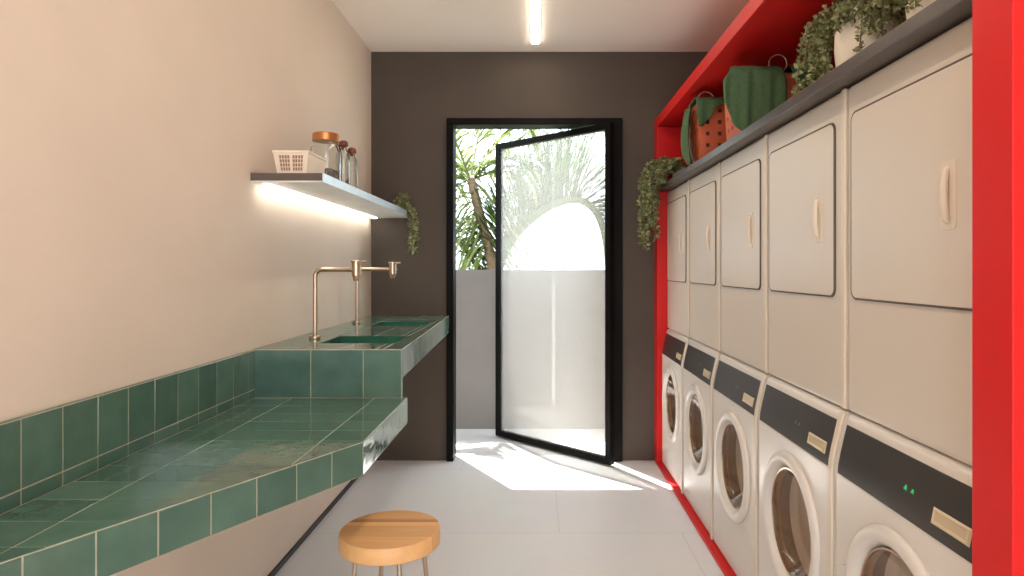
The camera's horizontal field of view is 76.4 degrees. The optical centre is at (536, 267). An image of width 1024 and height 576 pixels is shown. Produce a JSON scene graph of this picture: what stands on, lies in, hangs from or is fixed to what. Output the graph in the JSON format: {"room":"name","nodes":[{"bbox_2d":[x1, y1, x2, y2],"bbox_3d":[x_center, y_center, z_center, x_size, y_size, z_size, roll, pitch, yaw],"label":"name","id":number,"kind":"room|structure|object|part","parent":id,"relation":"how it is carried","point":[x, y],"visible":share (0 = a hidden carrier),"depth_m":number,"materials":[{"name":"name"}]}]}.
{"room":"laundry","nodes":[
{"label":"laundry","id":0,"kind":"room"},
{"bbox_2d":[0,0,370,575],"bbox_3d":[-1.180,-0.080,0.995,0.120,2.760,6.790,0,0,0],"label":"wall","id":1,"kind":"structure","parent":0,"point":[138,243],"depth_m":1.98,"materials":[{"name":"beige paint"}]},
{"bbox_2d":[0,350,254,514],"bbox_3d":[-1.111,0.415,1.504,0.018,0.189,2.108,0,0,0],"label":"tile backsplash","id":2,"kind":"structure","parent":1,"relation":"attached to","point":[42,452],"depth_m":1.67,"materials":[{"name":"tile"}]},
{"bbox_2d":[0,397,407,575],"bbox_3d":[-0.814,0.558,1.659,0.612,0.100,1.798,0,0,0],"label":"tiled bench","id":3,"kind":"object","parent":1,"relation":"attached to","point":[258,457],"visible":0.93,"depth_m":1.58,"materials":[{"name":"green tile"}]},
{"bbox_2d":[252,315,448,397],"bbox_3d":[-0.824,0.413,3.464,0.590,0.190,1.846,0,0,0],"label":"countertop","id":4,"kind":"structure","parent":3,"relation":"on","point":[301,366],"depth_m":2.54,"materials":[{"name":"green tile"}]},
{"bbox_2d":[309,260,365,338],"bbox_3d":[-0.898,0.142,2.930,0.257,0.354,0.054,0,0,0],"label":"faucet","id":5,"kind":"object","parent":4,"relation":"on","point":[355,269],"visible":1,"depth_m":2.92,"materials":[{"name":"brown metal"}]},
{"bbox_3d":[-0.815,0.012,2.930,0.048,0.094,0.048,0,0,0],"label":"spout","id":6,"kind":"part","parent":5,"relation":"part of","materials":[{"name":"brown metal"}]},
{"bbox_2d":[321,336,406,342],"bbox_3d":[-0.767,0.371,2.910,0.324,0.100,0.299,0,0,0],"label":"sink","id":7,"kind":"object","parent":4,"relation":"in","point":[341,339],"visible":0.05,"depth_m":3.05,"materials":[{"name":"tile"}]},
{"bbox_2d":[352,262,400,322],"bbox_3d":[-0.928,0.142,3.760,0.277,0.354,0.054,0,0,0],"label":"faucet","id":8,"kind":"object","parent":4,"relation":"on","point":[392,265],"visible":0.79,"depth_m":3.75,"materials":[{"name":"brown metal"}]},
{"bbox_3d":[-0.835,0.012,3.760,0.048,0.094,0.048,0,0,0],"label":"spout","id":9,"kind":"part","parent":8,"relation":"part of","materials":[{"name":"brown metal"}]},
{"bbox_2d":[371,322,428,325],"bbox_3d":[-0.782,0.371,3.740,0.294,0.100,0.319,0,0,0],"label":"sink","id":10,"kind":"object","parent":4,"relation":"in","point":[379,323],"visible":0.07,"depth_m":3.89,"materials":[{"name":"ceramic"}]},
{"bbox_2d":[268,478,357,575],"bbox_3d":[-1.114,1.289,1.055,0.012,0.022,6.670,0,0,0],"label":"baseboard","id":11,"kind":"structure","parent":1,"relation":"attached to","point":[314,525],"depth_m":3.17,"materials":[{"name":"black"}]},
{"bbox_2d":[250,173,408,218],"bbox_3d":[-0.978,-0.350,3.464,0.285,0.041,1.848,0,0,0],"label":"wall shelf","id":12,"kind":"object","parent":1,"relation":"attached to","point":[322,188],"visible":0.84,"depth_m":2.93,"materials":[{"name":"laminate"}]},
{"bbox_2d":[272,150,326,172],"bbox_3d":[-0.974,-0.419,2.680,0.146,0.094,0.226,0,0,0],"label":"basket","id":13,"kind":"object","parent":12,"relation":"on","point":[286,161],"visible":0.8,"depth_m":2.58,"materials":[{"name":"beige plastic"}]},
{"bbox_2d":[310,131,341,180],"bbox_3d":[-0.968,-0.493,2.980,0.140,0.243,0.140,0,0,0],"label":"jar","id":14,"kind":"object","parent":12,"relation":"on","point":[325,145],"visible":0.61,"depth_m":2.93,"materials":[{"name":"clear glass"}]},
{"bbox_3d":[-0.968,-0.596,2.980,0.120,0.038,0.120,0,0,0],"label":"lid","id":15,"kind":"part","parent":14,"relation":"part of","materials":[{"name":"orange metal"}]},
{"bbox_2d":[339,140,349,184],"bbox_3d":[-0.955,-0.500,3.210,0.060,0.258,0.060,0,0,0],"label":"bottle","id":16,"kind":"object","parent":12,"relation":"on","point":[343,144],"visible":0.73,"depth_m":3.19,"materials":[{"name":"clear glass"}]},
{"bbox_2d":[348,147,357,187],"bbox_3d":[-0.968,-0.500,3.400,0.060,0.258,0.060,0,0,0],"label":"bottle","id":17,"kind":"object","parent":12,"relation":"on","point":[352,151],"visible":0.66,"depth_m":3.38,"materials":[{"name":"clear glass"}]},
{"bbox_3d":[-0.837,-0.353,3.464,0.004,0.035,1.848,0,0,0],"label":"edge trim","id":18,"kind":"part","parent":12,"relation":"part of","materials":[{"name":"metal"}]},
{"bbox_2d":[393,192,419,254],"bbox_3d":[-0.871,-0.291,4.250,0.198,0.419,0.204,0,0,0],"label":"trailing plant","id":19,"kind":"object","parent":12,"relation":"on","point":[401,199],"visible":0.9,"depth_m":4.22,"materials":[{"name":"green plant"}]},
{"bbox_2d":[275,429,724,575],"bbox_3d":[0.000,1.350,1.450,14.000,0.100,7.700,0,0,0],"label":"floor","id":20,"kind":"structure","parent":0,"point":[497,515],"depth_m":3.44,"materials":[{"name":"tile"}]},
{"bbox_2d":[339,510,439,575],"bbox_3d":[-0.474,1.071,2.100,0.320,0.460,0.320,0,0,0],"label":"stool","id":21,"kind":"object","parent":20,"relation":"on","point":[394,537],"visible":1,"depth_m":2.04,"materials":[{"name":"brown wood"}]},
{"bbox_3d":[-0.591,1.096,2.040,0.062,0.410,0.015,0,0,-27],"label":"leg","id":22,"kind":"part","parent":21,"relation":"part of","materials":[{"name":"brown metal"}]},
{"bbox_3d":[-0.534,1.096,2.217,0.015,0.410,0.062,0,0,-27],"label":"leg","id":23,"kind":"part","parent":21,"relation":"part of","materials":[{"name":"brown metal"}]},
{"bbox_3d":[-0.414,1.096,1.983,0.015,0.410,0.062,0,0,-27],"label":"leg","id":24,"kind":"part","parent":21,"relation":"part of","materials":[{"name":"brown metal"}]},
{"bbox_3d":[-0.357,1.096,2.160,0.062,0.410,0.015,0,0,-27],"label":"leg","id":25,"kind":"part","parent":21,"relation":"part of","materials":[{"name":"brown metal"}]},
{"bbox_2d":[456,270,604,428],"bbox_3d":[0.000,0.657,5.325,14.000,1.285,0.150,0,0,0],"label":"wall","id":26,"kind":"structure","parent":20,"relation":"on","point":[579,401],"depth_m":5.25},
{"bbox_2d":[551,285,554,398],"bbox_3d":[0.130,0.600,5.244,0.030,0.920,0.012,0,0,0],"label":"light","id":27,"kind":"object","parent":26,"relation":"attached to","point":[552,286],"depth_m":5.24,"materials":[{"name":"paint"}]},
{"bbox_2d":[654,0,1023,575],"bbox_3d":[1.127,-0.080,2.732,0.683,2.759,3.314,0,0,0],"label":"surround","id":28,"kind":"object","parent":20,"relation":"on","point":[764,29],"visible":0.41,"depth_m":1.14,"materials":[{"name":"paint"}]},
{"bbox_2d":[636,155,686,250],"bbox_3d":[0.817,-0.412,4.142,0.332,0.609,0.352,0,0,-22],"label":"potted plant","id":29,"kind":"object","parent":28,"relation":"attached to","point":[661,167],"visible":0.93,"depth_m":4.12,"materials":[{"name":"green plant"}]},
{"bbox_3d":[0.930,-0.584,4.120,0.140,0.090,0.140,0,0,0],"label":"pot","id":30,"kind":"part","parent":29,"relation":"part of","materials":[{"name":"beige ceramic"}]},
{"bbox_3d":[1.131,0.184,4.338,0.677,2.232,0.101,0,0,0],"label":"panel","id":31,"kind":"part","parent":28,"relation":"part of","materials":[{"name":"red paint"}]},
{"bbox_2d":[662,329,691,493],"bbox_3d":[1.102,0.839,3.974,0.596,0.879,0.616,0,0,0],"label":"washing machine","id":32,"kind":"object","parent":28,"relation":"on","point":[675,345],"visible":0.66,"depth_m":3.92,"materials":[{"name":"metal"}]},
{"bbox_3d":[0.828,0.830,3.974,0.048,0.458,0.458,0,0,0],"label":"door","id":33,"kind":"part","parent":32,"relation":"part of","materials":[{"name":"plastic"}]},
{"bbox_3d":[0.836,0.493,3.978,0.033,0.130,0.562,0,0,0],"label":"control panel","id":34,"kind":"part","parent":32,"relation":"part of","materials":[{"name":"black plastic"}]},
{"bbox_2d":[667,180,689,337],"bbox_3d":[1.116,-0.052,3.974,0.568,0.897,0.616,0,0,0],"label":"dryer","id":35,"kind":"object","parent":32,"relation":"on","point":[678,207],"visible":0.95,"depth_m":3.91,"materials":[{"name":"beige metal"}]},
{"bbox_3d":[0.857,-0.169,3.992,0.010,0.497,0.514,0,0,0],"label":"door","id":36,"kind":"part","parent":35,"relation":"part of","materials":[{"name":"beige metal"}]},
{"bbox_3d":[0.844,-0.151,3.830,0.023,0.121,0.017,0,0,0],"label":"door handle","id":37,"kind":"part","parent":35,"relation":"part of","materials":[{"name":"beige plastic"}]},
{"bbox_3d":[0.851,-0.151,3.830,0.004,0.142,0.050,0,0,0],"label":"handle plate","id":38,"kind":"part","parent":35,"relation":"part of","materials":[{"name":"beige plastic"}]},
{"bbox_3d":[0.858,-0.053,3.678,0.009,0.892,0.022,0,0,0],"label":"trim","id":39,"kind":"part","parent":35,"relation":"part of","materials":[{"name":"beige plastic"}]},
{"bbox_3d":[0.824,0.515,3.783,0.010,0.034,0.122,0,0,0],"label":"drawer pull","id":40,"kind":"part","parent":32,"relation":"part of","materials":[{"name":"beige plastic"}]},
{"bbox_3d":[0.838,0.838,3.680,0.045,0.877,0.026,0,0,0],"label":"trim","id":41,"kind":"part","parent":32,"relation":"part of","materials":[{"name":"beige plastic"}]},
{"bbox_2d":[683,339,723,539],"bbox_3d":[1.102,0.839,3.353,0.596,0.879,0.616,0,0,0],"label":"washing machine","id":42,"kind":"object","parent":28,"relation":"on","point":[701,361],"visible":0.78,"depth_m":3.29,"materials":[{"name":"metal"}]},
{"bbox_3d":[0.828,0.830,3.353,0.048,0.458,0.458,0,0,0],"label":"door","id":43,"kind":"part","parent":42,"relation":"part of","materials":[{"name":"plastic"}]},
{"bbox_3d":[0.836,0.493,3.357,0.033,0.130,0.562,0,0,0],"label":"control panel","id":44,"kind":"part","parent":42,"relation":"part of","materials":[{"name":"black plastic"}]},
{"bbox_2d":[690,162,721,351],"bbox_3d":[1.116,-0.052,3.353,0.568,0.897,0.616,0,0,0],"label":"dryer","id":45,"kind":"object","parent":42,"relation":"on","point":[705,188],"visible":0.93,"depth_m":3.29,"materials":[{"name":"beige metal"}]},
{"bbox_3d":[0.857,-0.169,3.371,0.010,0.497,0.514,0,0,0],"label":"door","id":46,"kind":"part","parent":45,"relation":"part of","materials":[{"name":"beige metal"}]},
{"bbox_3d":[0.844,-0.151,3.209,0.023,0.121,0.017,0,0,0],"label":"door handle","id":47,"kind":"part","parent":45,"relation":"part of","materials":[{"name":"beige plastic"}]},
{"bbox_3d":[0.851,-0.151,3.209,0.004,0.142,0.050,0,0,0],"label":"handle plate","id":48,"kind":"part","parent":45,"relation":"part of","materials":[{"name":"beige plastic"}]},
{"bbox_3d":[0.858,-0.053,3.057,0.009,0.892,0.022,0,0,0],"label":"trim","id":49,"kind":"part","parent":45,"relation":"part of","materials":[{"name":"beige plastic"}]},
{"bbox_3d":[0.824,0.515,3.161,0.010,0.034,0.122,0,0,0],"label":"drawer pull","id":50,"kind":"part","parent":42,"relation":"part of","materials":[{"name":"beige plastic"}]},
{"bbox_3d":[0.838,0.838,3.059,0.045,0.877,0.026,0,0,0],"label":"trim","id":51,"kind":"part","parent":42,"relation":"part of","materials":[{"name":"beige plastic"}]},
{"bbox_2d":[714,354,772,575],"bbox_3d":[1.102,0.839,2.731,0.596,0.879,0.616,0,0,0],"label":"washing machine","id":52,"kind":"object","parent":28,"relation":"on","point":[739,387],"visible":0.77,"depth_m":2.71,"materials":[{"name":"metal"}]},
{"bbox_3d":[0.828,0.830,2.731,0.048,0.458,0.458,0,0,0],"label":"door","id":53,"kind":"part","parent":52,"relation":"part of","materials":[{"name":"plastic"}]},
{"bbox_3d":[0.836,0.493,2.735,0.033,0.130,0.562,0,0,0],"label":"control panel","id":54,"kind":"part","parent":52,"relation":"part of","materials":[{"name":"black plastic"}]},
{"bbox_2d":[721,134,769,373],"bbox_3d":[1.116,-0.052,2.731,0.568,0.897,0.616,0,0,0],"label":"dryer","id":55,"kind":"object","parent":52,"relation":"on","point":[744,174],"visible":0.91,"depth_m":2.66,"materials":[{"name":"beige metal"}]},
{"bbox_3d":[0.857,-0.169,2.749,0.010,0.497,0.514,0,0,0],"label":"door","id":56,"kind":"part","parent":55,"relation":"part of","materials":[{"name":"white metal"}]},
{"bbox_3d":[0.844,-0.151,2.587,0.023,0.121,0.017,0,0,0],"label":"door handle","id":57,"kind":"part","parent":55,"relation":"part of","materials":[{"name":"beige plastic"}]},
{"bbox_3d":[0.851,-0.151,2.587,0.004,0.142,0.050,0,0,0],"label":"handle plate","id":58,"kind":"part","parent":55,"relation":"part of","materials":[{"name":"beige plastic"}]},
{"bbox_3d":[0.858,-0.053,2.435,0.009,0.892,0.022,0,0,0],"label":"trim","id":59,"kind":"part","parent":55,"relation":"part of","materials":[{"name":"beige plastic"}]},
{"bbox_2d":[658,0,971,191],"bbox_3d":[1.114,-0.520,2.732,0.628,0.035,3.108,0,0,0],"label":"shelf","id":60,"kind":"object","parent":55,"relation":"on","point":[940,16],"visible":0.1,"depth_m":1.70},
{"bbox_2d":[689,91,726,162],"bbox_3d":[0.975,-0.725,3.497,0.299,0.372,0.295,0,0,0],"label":"laundry basket","id":61,"kind":"object","parent":60,"relation":"on","point":[704,139],"visible":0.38,"depth_m":3.37,"materials":[{"name":"plastic"}]},
{"bbox_2d":[681,105,692,165],"bbox_3d":[0.806,-0.701,3.500,0.039,0.307,0.201,0,0,0],"label":"cloth","id":62,"kind":"object","parent":61,"relation":"hanging from","point":[685,149],"visible":1,"depth_m":3.50,"materials":[{"name":"fabric"}]},
{"bbox_2d":[688,97,723,125],"bbox_3d":[0.958,-0.805,3.435,0.285,0.162,0.250,0,0,0],"label":"cloth","id":63,"kind":"object","parent":61,"relation":"on","point":[705,106],"visible":0.7,"depth_m":3.32,"materials":[{"name":"fabric"}]},
{"bbox_2d":[724,54,800,139],"bbox_3d":[1.010,-0.722,2.887,0.288,0.367,0.275,0,0,0],"label":"laundry basket","id":64,"kind":"object","parent":60,"relation":"on","point":[732,130],"visible":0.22,"depth_m":2.80,"materials":[{"name":"plastic"}]},
{"bbox_2d":[722,66,787,130],"bbox_3d":[0.913,-0.704,2.841,0.268,0.309,0.278,0,0,0],"label":"cloth","id":65,"kind":"object","parent":64,"relation":"hanging from","point":[750,93],"visible":0.87,"depth_m":2.72,"materials":[{"name":"fabric"}]},
{"bbox_3d":[1.020,-0.865,2.752,0.082,0.082,0.006,0,0,0],"label":"handle","id":66,"kind":"part","parent":64,"relation":"part of","materials":[{"name":"metal"}]},
{"bbox_2d":[783,65,821,90],"bbox_3d":[1.123,-0.728,2.844,0.157,0.261,0.271,0,0,0],"label":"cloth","id":67,"kind":"object","parent":64,"relation":"hanging from","point":[790,68],"visible":0.14,"depth_m":2.72,"materials":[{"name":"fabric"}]},
{"bbox_2d":[790,0,906,94],"bbox_3d":[0.975,-0.683,1.979,0.261,0.333,0.379,0,0,-9],"label":"potted plant","id":68,"kind":"object","parent":60,"relation":"on","point":[855,25],"visible":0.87,"depth_m":1.92,"materials":[{"name":"green plant"}]},
{"bbox_3d":[0.985,-0.651,1.950,0.172,0.225,0.172,0,0,0],"label":"pot","id":69,"kind":"part","parent":68,"relation":"part of","materials":[{"name":"beige ceramic"}]},
{"bbox_2d":[897,0,935,18],"bbox_3d":[0.997,-0.675,1.570,0.259,0.273,0.247,0,0,-13],"label":"potted plant","id":70,"kind":"object","parent":60,"relation":"on","point":[912,7],"visible":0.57,"depth_m":1.57,"materials":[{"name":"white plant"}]},
{"bbox_3d":[0.824,0.515,2.539,0.010,0.034,0.122,0,0,0],"label":"drawer pull","id":71,"kind":"part","parent":52,"relation":"part of","materials":[{"name":"beige plastic"}]},
{"bbox_3d":[0.838,0.838,2.437,0.045,0.877,0.026,0,0,0],"label":"trim","id":72,"kind":"part","parent":52,"relation":"part of","materials":[{"name":"beige plastic"}]},
{"bbox_3d":[1.131,-0.966,2.783,0.677,0.065,3.212,0,0,0],"label":"canopy panel","id":73,"kind":"part","parent":28,"relation":"part of","materials":[{"name":"red paint"}]},
{"bbox_2d":[759,376,855,575],"bbox_3d":[1.102,0.839,2.110,0.596,0.879,0.616,0,0,0],"label":"washing machine","id":74,"kind":"object","parent":28,"relation":"on","point":[801,432],"visible":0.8,"depth_m":2.15,"materials":[{"name":"metal"}]},
{"bbox_3d":[0.828,0.830,2.110,0.048,0.458,0.458,0,0,0],"label":"door","id":75,"kind":"part","parent":74,"relation":"part of","materials":[{"name":"plastic"}]},
{"bbox_3d":[0.836,0.493,2.114,0.033,0.130,0.562,0,0,0],"label":"control panel","id":76,"kind":"part","parent":74,"relation":"part of","materials":[{"name":"black plastic"}]},
{"bbox_2d":[769,88,849,409],"bbox_3d":[1.116,-0.052,2.110,0.568,0.897,0.616,0,0,0],"label":"dryer","id":77,"kind":"object","parent":74,"relation":"on","point":[809,154],"visible":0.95,"depth_m":2.02,"materials":[{"name":"beige metal"}]},
{"bbox_3d":[0.857,-0.169,2.128,0.010,0.497,0.514,0,0,0],"label":"door","id":78,"kind":"part","parent":77,"relation":"part of","materials":[{"name":"beige metal"}]},
{"bbox_3d":[0.844,-0.151,1.966,0.023,0.121,0.017,0,0,0],"label":"door handle","id":79,"kind":"part","parent":77,"relation":"part of","materials":[{"name":"beige plastic"}]},
{"bbox_3d":[0.851,-0.151,1.966,0.004,0.142,0.050,0,0,0],"label":"handle plate","id":80,"kind":"part","parent":77,"relation":"part of","materials":[{"name":"beige plastic"}]},
{"bbox_3d":[0.858,-0.053,1.814,0.009,0.892,0.022,0,0,0],"label":"trim","id":81,"kind":"part","parent":77,"relation":"part of","materials":[{"name":"beige plastic"}]},
{"bbox_3d":[0.824,0.515,1.918,0.010,0.034,0.122,0,0,0],"label":"drawer pull","id":82,"kind":"part","parent":74,"relation":"part of","materials":[{"name":"beige plastic"}]},
{"bbox_3d":[0.838,0.838,1.816,0.045,0.877,0.026,0,0,0],"label":"trim","id":83,"kind":"part","parent":74,"relation":"part of","materials":[{"name":"beige plastic"}]},
{"bbox_2d":[837,414,971,575],"bbox_3d":[1.102,0.839,1.488,0.596,0.879,0.616,0,0,0],"label":"washing machine","id":84,"kind":"object","parent":28,"relation":"on","point":[904,505],"visible":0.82,"depth_m":1.50,"materials":[{"name":"metal"}]},
{"bbox_3d":[0.828,0.830,1.488,0.048,0.458,0.458,0,0,0],"label":"door","id":85,"kind":"part","parent":84,"relation":"part of","materials":[{"name":"plastic"}]},
{"bbox_2d":[849,17,971,465],"bbox_3d":[1.116,-0.052,1.488,0.568,0.897,0.616,0,0,0],"label":"dryer","id":86,"kind":"object","parent":84,"relation":"on","point":[910,120],"visible":0.71,"depth_m":1.47,"materials":[{"name":"beige metal"}]},
{"bbox_3d":[0.857,-0.169,1.506,0.010,0.497,0.514,0,0,0],"label":"door","id":87,"kind":"part","parent":86,"relation":"part of","materials":[{"name":"beige metal"}]},
{"bbox_3d":[0.844,-0.151,1.345,0.023,0.121,0.017,0,0,0],"label":"door handle","id":88,"kind":"part","parent":86,"relation":"part of","materials":[{"name":"beige plastic"}]},
{"bbox_3d":[0.851,-0.151,1.345,0.004,0.142,0.050,0,0,0],"label":"handle plate","id":89,"kind":"part","parent":86,"relation":"part of","materials":[{"name":"beige plastic"}]},
{"bbox_3d":[0.824,0.515,1.296,0.010,0.034,0.122,0,0,0],"label":"drawer pull","id":90,"kind":"part","parent":84,"relation":"part of","materials":[{"name":"beige plastic"}]},
{"bbox_3d":[1.127,-0.080,1.125,0.683,2.759,0.101,0,0,0],"label":"panel","id":91,"kind":"part","parent":28,"relation":"part of","materials":[{"name":"red paint"}]},
{"bbox_2d":[371,52,707,459],"bbox_3d":[0.175,-0.080,4.450,2.830,2.760,0.120,0,0,0],"label":"wall","id":92,"kind":"structure","parent":0,"point":[413,94],"depth_m":4.39,"materials":[{"name":"brown paint"}]},
{"bbox_2d":[446,118,621,464],"bbox_3d":[-0.023,0.146,4.439,1.097,2.307,0.741,0,0,31],"label":"door","id":93,"kind":"structure","parent":92,"relation":"in","point":[612,127],"depth_m":4.36,"materials":[{"name":"black metal"}]},
{"bbox_3d":[-0.017,-0.985,4.435,1.182,0.045,0.150,0,0,0],"label":"head rail","id":94,"kind":"part","parent":93,"relation":"part of","materials":[{"name":"black metal"}]},
{"bbox_3d":[0.093,0.168,4.638,1.105,2.240,0.044,0,0,44],"label":"frame","id":95,"kind":"part","parent":93,"relation":"part of","materials":[{"name":"black metal"}]},
{"bbox_2d":[332,0,749,51],"bbox_3d":[0.175,-1.535,1.055,2.830,0.150,6.910,0,0,0],"label":"ceiling","id":96,"kind":"structure","parent":0,"point":[382,25],"depth_m":3.90,"materials":[{"name":"white paint"}]},
{"bbox_2d":[529,0,540,43],"bbox_3d":[-0.010,-1.454,1.105,0.064,0.012,6.210,0,0,0],"label":"recessed light","id":97,"kind":"object","parent":96,"relation":"in","point":[534,5],"visible":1,"depth_m":3.82,"materials":[{"name":"white laminate"}]},
{"label":"outside","id":98,"kind":"structure","parent":0,"visible":0},
{"bbox_3d":[0.000,1.400,17.700,18.000,0.100,24.600,0,0,0],"label":"garden","id":99,"kind":"object","parent":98,"visible":0},
{"bbox_2d":[456,129,561,269],"bbox_3d":[-0.714,-0.136,6.073,2.007,2.979,1.984,0,0,0],"label":"palm tree","id":100,"kind":"object","parent":99,"relation":"on","point":[467,177],"visible":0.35,"depth_m":5.97,"materials":[{"name":"green plant"}]},
{"bbox_2d":[456,129,604,269],"bbox_3d":[-0.127,-0.042,6.210,2.885,2.784,1.337,0,0,0],"label":"palm tree","id":101,"kind":"object","parent":99,"relation":"on","point":[554,195],"visible":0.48,"depth_m":5.97,"materials":[{"name":"green plant"}]},
{"bbox_2d":[480,129,604,211],"bbox_3d":[0.841,-0.488,7.851,3.064,3.686,2.610,0,0,0],"label":"palm tree","id":102,"kind":"object","parent":99,"relation":"on","point":[491,130],"visible":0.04,"depth_m":7.65,"materials":[{"name":"green plant"}]}
]}

